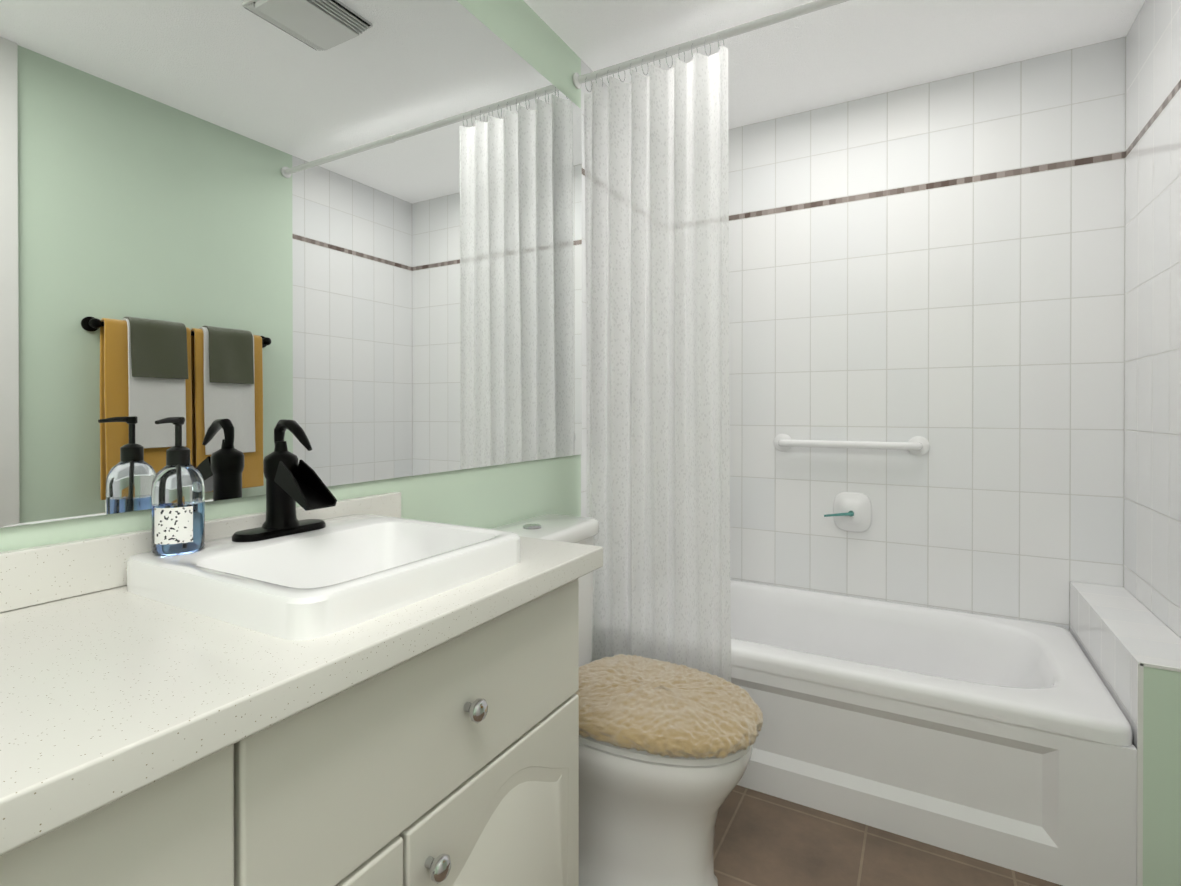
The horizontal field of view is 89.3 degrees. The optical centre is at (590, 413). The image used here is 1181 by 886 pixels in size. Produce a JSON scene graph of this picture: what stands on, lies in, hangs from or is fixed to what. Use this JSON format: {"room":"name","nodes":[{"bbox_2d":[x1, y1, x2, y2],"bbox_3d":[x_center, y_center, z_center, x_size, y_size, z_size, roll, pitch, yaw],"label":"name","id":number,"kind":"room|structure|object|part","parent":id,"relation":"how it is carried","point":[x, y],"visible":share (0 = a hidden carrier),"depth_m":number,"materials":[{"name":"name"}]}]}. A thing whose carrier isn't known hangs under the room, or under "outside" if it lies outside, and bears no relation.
{"room":"bathroom","nodes":[
{"label":"bathroom","id":0,"kind":"room"},
{"bbox_2d":[0,492,400,612],"bbox_3d":[-1.005,0.226,0.392,0.021,0.077,2.283,0,0,29],"label":"backsplash","id":1,"kind":"structure","parent":0,"relation":"attached to","point":[36,575],"depth_m":0.87,"materials":[{"name":"white stone"}]},
{"bbox_2d":[0,0,580,551],"bbox_3d":[-0.818,-0.045,0.753,0.001,2.436,3.197,0,0,29],"label":"wall","id":2,"kind":"structure","parent":0,"point":[494,496],"depth_m":1.68,"materials":[{"name":"green paint"}]},
{"bbox_2d":[0,0,581,527],"bbox_3d":[-0.717,-0.463,0.920,0.005,1.230,2.790,0,0,29],"label":"mirror","id":3,"kind":"object","parent":2,"relation":"attached to","point":[346,234],"visible":1,"depth_m":1.13,"materials":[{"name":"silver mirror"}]},
{"bbox_2d":[581,60,608,516],"bbox_3d":[0.159,-0.053,2.489,0.001,2.436,0.787,0,0,29],"label":"wall tile","id":4,"kind":"structure","parent":0,"point":[585,69],"depth_m":2.16,"materials":[{"name":"white tile"}]},
{"bbox_2d":[523,0,1144,128],"bbox_3d":[0.101,-1.263,0.682,1.664,0.001,3.984,0,0,29],"label":"ceiling","id":5,"kind":"structure","parent":0,"point":[847,51],"depth_m":2.02,"materials":[{"name":"white paint"}]},
{"bbox_2d":[714,785,1061,885],"bbox_3d":[0.101,1.173,0.694,1.664,0.001,3.984,0,0,29],"label":"floor","id":6,"kind":"structure","parent":0,"point":[762,839],"depth_m":1.58,"materials":[{"name":"tile"}]},
{"bbox_2d":[0,581,578,885],"bbox_3d":[-0.783,0.750,0.286,0.515,0.852,2.312,0,0,29],"label":"bathroom vanity","id":7,"kind":"object","parent":6,"relation":"on","point":[458,766],"depth_m":0.78,"materials":[{"name":"white paint"}]},
{"bbox_2d":[0,538,602,864],"bbox_3d":[-0.774,0.286,0.289,0.528,0.040,2.328,0,0,29],"label":"countertop","id":8,"kind":"structure","parent":7,"relation":"on","point":[108,697],"depth_m":0.61,"materials":[{"name":"white stone"}]},
{"bbox_3d":[-0.634,0.139,0.919,0.068,0.146,0.068,0,0,29],"label":"soap bottle glass","id":9,"kind":"part","parent":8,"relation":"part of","materials":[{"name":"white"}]},
{"bbox_2d":[232,419,336,541],"bbox_3d":[-0.510,0.111,1.035,0.144,0.201,0.164,0,0,29],"label":"faucet","id":10,"kind":"object","parent":8,"relation":"on","point":[288,482],"depth_m":1.03,"materials":[{"name":"black metal"}]},
{"bbox_2d":[112,509,531,644],"bbox_3d":[-0.409,0.270,0.978,0.438,0.115,0.442,0,0,29],"label":"sink","id":11,"kind":"object","parent":8,"relation":"in","point":[313,578],"depth_m":0.90,"materials":[{"name":"white ceramic"}]},
{"bbox_3d":[-0.304,0.803,0.698,0.018,0.491,0.214,0,0,29],"label":"door","id":12,"kind":"part","parent":7,"relation":"part of","materials":[{"name":"white paint"}]},
{"bbox_3d":[-0.209,0.618,0.815,0.033,0.033,0.033,0,0,29],"label":"knob","id":13,"kind":"part","parent":7,"relation":"part of","materials":[{"name":"silver metal"}]},
{"bbox_3d":[-0.170,0.437,0.883,0.033,0.033,0.033,0,0,29],"label":"knob","id":14,"kind":"part","parent":7,"relation":"part of","materials":[{"name":"silver metal"}]},
{"bbox_3d":[-0.139,0.801,0.992,0.018,0.491,0.448,0,0,29],"label":"door","id":15,"kind":"part","parent":7,"relation":"part of","materials":[{"name":"white paint"}]},
{"bbox_3d":[-0.134,0.800,0.989,0.006,0.402,0.362,0,0,29],"label":"door panel","id":16,"kind":"part","parent":7,"relation":"part of","materials":[{"name":"white paint"}]},
{"bbox_2d":[492,514,762,885],"bbox_3d":[0.044,0.743,1.521,0.744,0.854,0.555,0,0,29],"label":"toilet","id":17,"kind":"object","parent":6,"relation":"on","point":[665,750],"visible":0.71,"depth_m":1.39,"materials":[{"name":"white ceramic"}]},
{"bbox_3d":[-0.165,0.345,1.685,0.214,0.045,0.470,0,0,29],"label":"tank lid","id":18,"kind":"part","parent":17,"relation":"part of","materials":[{"name":"white ceramic"}]},
{"bbox_3d":[-0.167,0.576,1.688,0.198,0.415,0.446,0,0,29],"label":"tank","id":19,"kind":"part","parent":17,"relation":"part of","materials":[{"name":"white ceramic"}]},
{"bbox_3d":[0.147,0.761,1.512,0.522,0.019,0.376,0,0,29],"label":"seat","id":20,"kind":"part","parent":17,"relation":"part of","materials":[{"name":"white plastic"}]},
{"bbox_3d":[0.163,0.715,1.503,0.519,0.072,0.416,0,0,29],"label":"lid","id":21,"kind":"part","parent":17,"relation":"part of","materials":[{"name":"beige fabric"}]},
{"bbox_2d":[592,579,1136,885],"bbox_3d":[0.821,0.954,2.120,1.516,0.426,0.785,0,0,29],"label":"bathtub","id":22,"kind":"object","parent":6,"relation":"on","point":[1003,742],"visible":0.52,"depth_m":1.68,"materials":[{"name":"ceramic"}]},
{"bbox_2d":[1070,581,1180,748],"bbox_3d":[1.546,0.879,1.713,0.143,0.580,0.786,0,0,29],"label":"tiled ledge","id":23,"kind":"structure","parent":6,"relation":"on","point":[1118,633],"depth_m":1.66,"materials":[{"name":"tile"}]},
{"bbox_2d":[1139,662,1180,671],"bbox_3d":[1.353,0.589,1.369,0.143,0.007,0.007,0,0,29],"label":"trim","id":24,"kind":"structure","parent":23,"relation":"attached to","point":[1161,667],"depth_m":1.39,"materials":[{"name":"white tile"}]},
{"bbox_2d":[728,36,1125,630],"bbox_3d":[1.077,-0.053,2.424,1.664,2.436,0.001,0,0,29],"label":"wall tile","id":25,"kind":"structure","parent":0,"point":[939,265],"depth_m":2.28,"materials":[{"name":"white tile"}]},
{"bbox_2d":[824,492,871,531],"bbox_3d":[1.037,0.400,2.409,0.173,0.160,0.065,0,0,29],"label":"valve","id":26,"kind":"object","parent":25,"relation":"attached to","point":[852,511],"visible":1,"depth_m":2.40,"materials":[{"name":"white plastic"}]},
{"bbox_3d":[1.002,0.405,2.409,0.112,0.031,0.031,0,0,29],"label":"lever","id":27,"kind":"part","parent":26,"relation":"part of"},
{"bbox_2d":[774,434,929,455],"bbox_3d":[1.034,0.125,2.414,0.586,0.076,0.058,0,0,29],"label":"grab rail","id":28,"kind":"object","parent":25,"relation":"attached to","point":[918,445],"visible":1,"depth_m":2.37,"materials":[{"name":"white plastic"}]},
{"bbox_2d":[1143,666,1180,885],"bbox_3d":[1.353,0.880,1.370,0.143,0.580,0.001,0,0,29],"label":"wall","id":29,"kind":"structure","parent":0,"point":[1161,777],"depth_m":1.39,"materials":[{"name":"green paint"}]},
{"bbox_2d":[1136,662,1143,885],"bbox_3d":[1.291,0.878,1.404,0.010,0.584,0.004,0,0,29],"label":"trim","id":30,"kind":"structure","parent":29,"relation":"attached to","point":[1140,682],"depth_m":1.40,"materials":[{"name":"white paint"}]},
{"bbox_2d":[1124,0,1180,637],"bbox_3d":[1.609,-0.049,1.673,0.001,2.436,0.787,0,0,29],"label":"wall tile","id":31,"kind":"structure","parent":29,"relation":"attached to","point":[1152,480],"depth_m":1.76,"materials":[{"name":"white tile"}]},
{"label":"paint","id":32,"kind":"object","parent":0,"visible":0},
{"bbox_2d":[573,0,848,681],"bbox_3d":[0.671,-0.172,1.702,1.660,2.051,0.070,0,0,29],"label":"shower curtain","id":33,"kind":"object","parent":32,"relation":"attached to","point":[656,145],"visible":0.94,"depth_m":1.95,"materials":[{"name":"white fabric"}]}
]}

